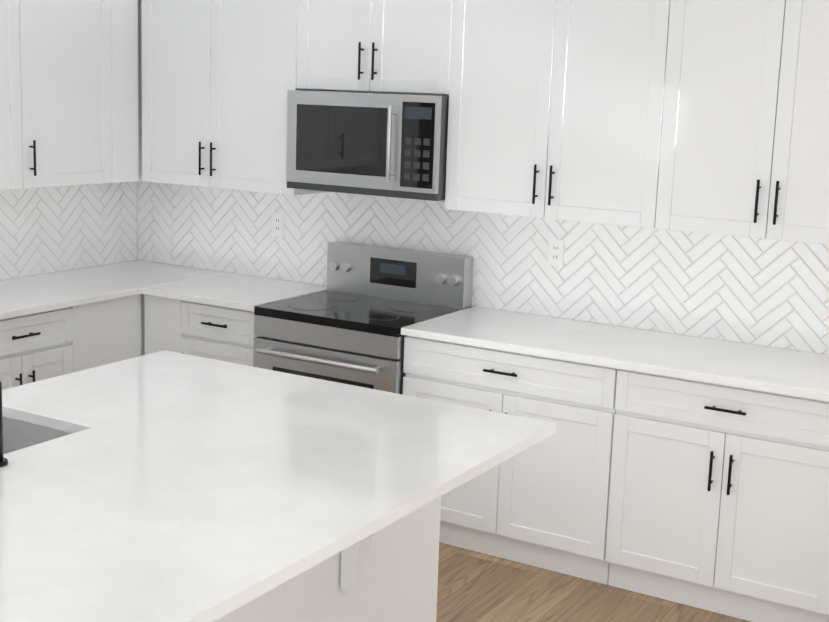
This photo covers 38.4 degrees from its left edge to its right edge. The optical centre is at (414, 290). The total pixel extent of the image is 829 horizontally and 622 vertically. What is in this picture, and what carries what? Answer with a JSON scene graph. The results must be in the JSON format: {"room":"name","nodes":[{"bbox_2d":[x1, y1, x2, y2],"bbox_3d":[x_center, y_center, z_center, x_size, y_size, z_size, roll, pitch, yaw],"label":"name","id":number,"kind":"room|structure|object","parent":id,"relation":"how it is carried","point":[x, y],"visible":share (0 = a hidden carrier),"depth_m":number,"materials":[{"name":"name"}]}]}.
{"room":"kitchen","nodes":[
{"label":"kitchen","id":0,"kind":"room"},
{"bbox_2d":[71,0,768,346],"bbox_3d":[0.782,0.029,3.098,7.700,2.750,14.440,8,11,30],"label":"wall","id":1,"kind":"structure","parent":0,"point":[139,91],"depth_m":6.34,"materials":[{"name":"white paint"}]},
{"bbox_2d":[0,0,39,189],"bbox_3d":[-2.178,-0.959,4.856,0.348,1.130,1.249,8,11,30],"label":"upper cabinet","id":2,"kind":"object","parent":1,"relation":"attached to","point":[19,158],"depth_m":5.26,"materials":[{"name":"white wood"}]},
{"bbox_2d":[36,0,115,187],"bbox_3d":[-1.761,-1.061,5.544,0.348,1.130,0.608,8,11,30],"label":"upper cabinet","id":3,"kind":"object","parent":1,"relation":"attached to","point":[76,39],"depth_m":5.55,"materials":[{"name":"white wood"}]},
{"bbox_2d":[116,0,138,182],"bbox_3d":[-1.568,-1.109,5.862,0.348,1.130,0.260,8,11,30],"label":"upper cabinet","id":4,"kind":"object","parent":1,"relation":"attached to","point":[127,138],"depth_m":5.82,"materials":[{"name":"white wood"}]},
{"bbox_2d":[141,0,219,187],"bbox_3d":[-1.050,-1.095,5.885,0.520,1.130,0.348,8,11,30],"label":"upper cabinet","id":5,"kind":"object","parent":1,"relation":"attached to","point":[180,39],"depth_m":5.76,"materials":[{"name":"white wood"}]},
{"bbox_2d":[220,0,327,194],"bbox_3d":[-0.663,-1.043,5.658,0.624,1.130,0.348,8,11,30],"label":"upper cabinet","id":6,"kind":"object","parent":1,"relation":"attached to","point":[264,43],"depth_m":5.52,"materials":[{"name":"white wood"}]},
{"bbox_2d":[308,0,451,93],"bbox_3d":[-0.097,-1.207,5.290,0.795,0.645,0.348,8,11,30],"label":"upper cabinet","id":7,"kind":"object","parent":1,"relation":"attached to","point":[396,46],"depth_m":5.14,"materials":[{"name":"white wood"}]},
{"bbox_2d":[286,90,448,200],"bbox_3d":[-0.148,-0.660,5.329,0.783,0.439,0.453,8,11,30],"label":"microwave","id":8,"kind":"object","parent":7,"relation":"attached to","point":[383,144],"visible":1,"depth_m":5.15,"materials":[{"name":"grey metal"}]},
{"bbox_2d":[0,174,828,354],"bbox_3d":[-0.531,0.000,4.322,3.929,0.468,2.745,8,11,30],"label":"backsplash","id":9,"kind":"structure","parent":1,"relation":"attached to","point":[761,292],"depth_m":5.40,"materials":[{"name":"white tile"}]},
{"bbox_2d":[272,212,283,236],"bbox_3d":[-0.686,-0.330,5.966,0.072,0.116,0.006,8,11,30],"label":"outlet","id":10,"kind":"object","parent":9,"relation":"attached to","point":[277,218],"depth_m":5.96,"materials":[{"name":"white plastic"}]},
{"bbox_2d":[547,238,563,265],"bbox_3d":[0.617,-0.166,5.200,0.072,0.116,0.006,8,11,30],"label":"outlet","id":11,"kind":"object","parent":9,"relation":"attached to","point":[555,251],"depth_m":5.20,"materials":[{"name":"white plastic"}]},
{"bbox_2d":[445,0,687,229],"bbox_3d":[0.636,-0.869,4.896,1.056,1.130,0.348,8,11,30],"label":"upper cabinet","id":12,"kind":"object","parent":1,"relation":"attached to","point":[569,110],"depth_m":4.74,"materials":[{"name":"white wood"}]},
{"bbox_2d":[672,0,828,244],"bbox_3d":[1.391,-0.768,4.454,0.943,1.130,0.348,8,11,30],"label":"upper cabinet","id":13,"kind":"object","parent":1,"relation":"attached to","point":[706,116],"depth_m":4.36,"materials":[{"name":"white wood"}]},
{"bbox_2d":[436,542,750,621],"bbox_3d":[0.652,1.454,3.200,7.700,0.100,14.120,8,11,30],"label":"floor","id":14,"kind":"structure","parent":0,"point":[474,586],"depth_m":4.53,"materials":[{"name":"brown wood"}]},
{"bbox_2d":[0,308,79,389],"bbox_3d":[-1.973,0.509,5.273,0.618,0.890,0.645,8,11,30],"label":"base cabinet","id":15,"kind":"object","parent":14,"relation":"on","point":[45,345],"depth_m":5.18,"materials":[{"name":"white wood"}]},
{"bbox_2d":[0,260,215,319],"bbox_3d":[-1.946,0.058,5.188,0.646,0.030,2.745,8,11,30],"label":"countertop","id":16,"kind":"structure","parent":15,"relation":"on","point":[47,292],"depth_m":5.66,"materials":[{"name":"white stone"}]},
{"bbox_2d":[80,296,139,370],"bbox_3d":[-1.712,0.445,5.704,0.618,0.890,0.490,8,11,30],"label":"base cabinet","id":17,"kind":"object","parent":14,"relation":"on","point":[110,330],"depth_m":5.53,"materials":[{"name":"white wood"}]},
{"bbox_2d":[140,296,175,355],"bbox_3d":[-1.020,0.430,5.936,0.290,0.890,0.618,8,11,30],"label":"base cabinet","id":18,"kind":"object","parent":14,"relation":"on","point":[157,316],"depth_m":5.65,"materials":[{"name":"white wood"}]},
{"bbox_2d":[176,300,257,366],"bbox_3d":[-0.752,0.465,5.778,0.457,0.890,0.618,8,11,30],"label":"base cabinet","id":19,"kind":"object","parent":14,"relation":"on","point":[202,330],"depth_m":5.48,"materials":[{"name":"white wood"}]},
{"bbox_2d":[140,272,326,311],"bbox_3d":[-0.839,0.001,5.745,0.679,0.030,0.646,8,11,30],"label":"countertop","id":20,"kind":"structure","parent":19,"relation":"on","point":[242,292],"depth_m":5.65,"materials":[{"name":"white stone"}]},
{"bbox_2d":[2,416,440,621],"bbox_3d":[-0.850,0.914,3.075,1.418,0.904,2.128,8,11,30],"label":"kitchen island","id":21,"kind":"object","parent":14,"relation":"on","point":[389,573],"visible":0.02,"depth_m":3.42,"materials":[{"name":"white wood"}]},
{"bbox_2d":[0,350,555,621],"bbox_3d":[-0.808,0.458,2.971,1.540,0.030,2.200,8,11,30],"label":"island countertop","id":22,"kind":"structure","parent":21,"relation":"on","point":[165,486],"depth_m":2.94,"materials":[{"name":"white stone"}]},
{"bbox_2d":[0,381,7,466],"bbox_3d":[-1.121,0.163,2.944,0.224,0.538,0.108,8,11,30],"label":"faucet","id":23,"kind":"object","parent":22,"relation":"on","point":[3,461],"visible":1,"depth_m":2.95,"materials":[{"name":"black metal"}]},
{"bbox_2d":[253,241,472,394],"bbox_3d":[-0.255,0.415,5.398,0.752,1.150,0.702,8,11,30],"label":"range","id":24,"kind":"object","parent":14,"relation":"on","point":[358,314],"visible":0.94,"depth_m":5.28,"materials":[{"name":"grey metal"}]},
{"bbox_2d":[403,336,635,587],"bbox_3d":[0.529,0.637,5.027,0.999,0.890,0.618,8,11,30],"label":"base cabinet","id":25,"kind":"object","parent":14,"relation":"on","point":[557,504],"depth_m":4.69,"materials":[{"name":"white wood"}]},
{"bbox_2d":[620,372,828,621],"bbox_3d":[1.254,0.734,4.602,0.940,0.890,0.618,8,11,30],"label":"base cabinet","id":26,"kind":"object","parent":14,"relation":"on","point":[688,470],"depth_m":4.32,"materials":[{"name":"white wood"}]},
{"bbox_2d":[401,306,828,403],"bbox_3d":[0.896,0.233,4.728,1.837,0.030,0.646,8,11,30],"label":"countertop","id":27,"kind":"structure","parent":26,"relation":"on","point":[757,368],"depth_m":4.65,"materials":[{"name":"white stone"}]}
]}

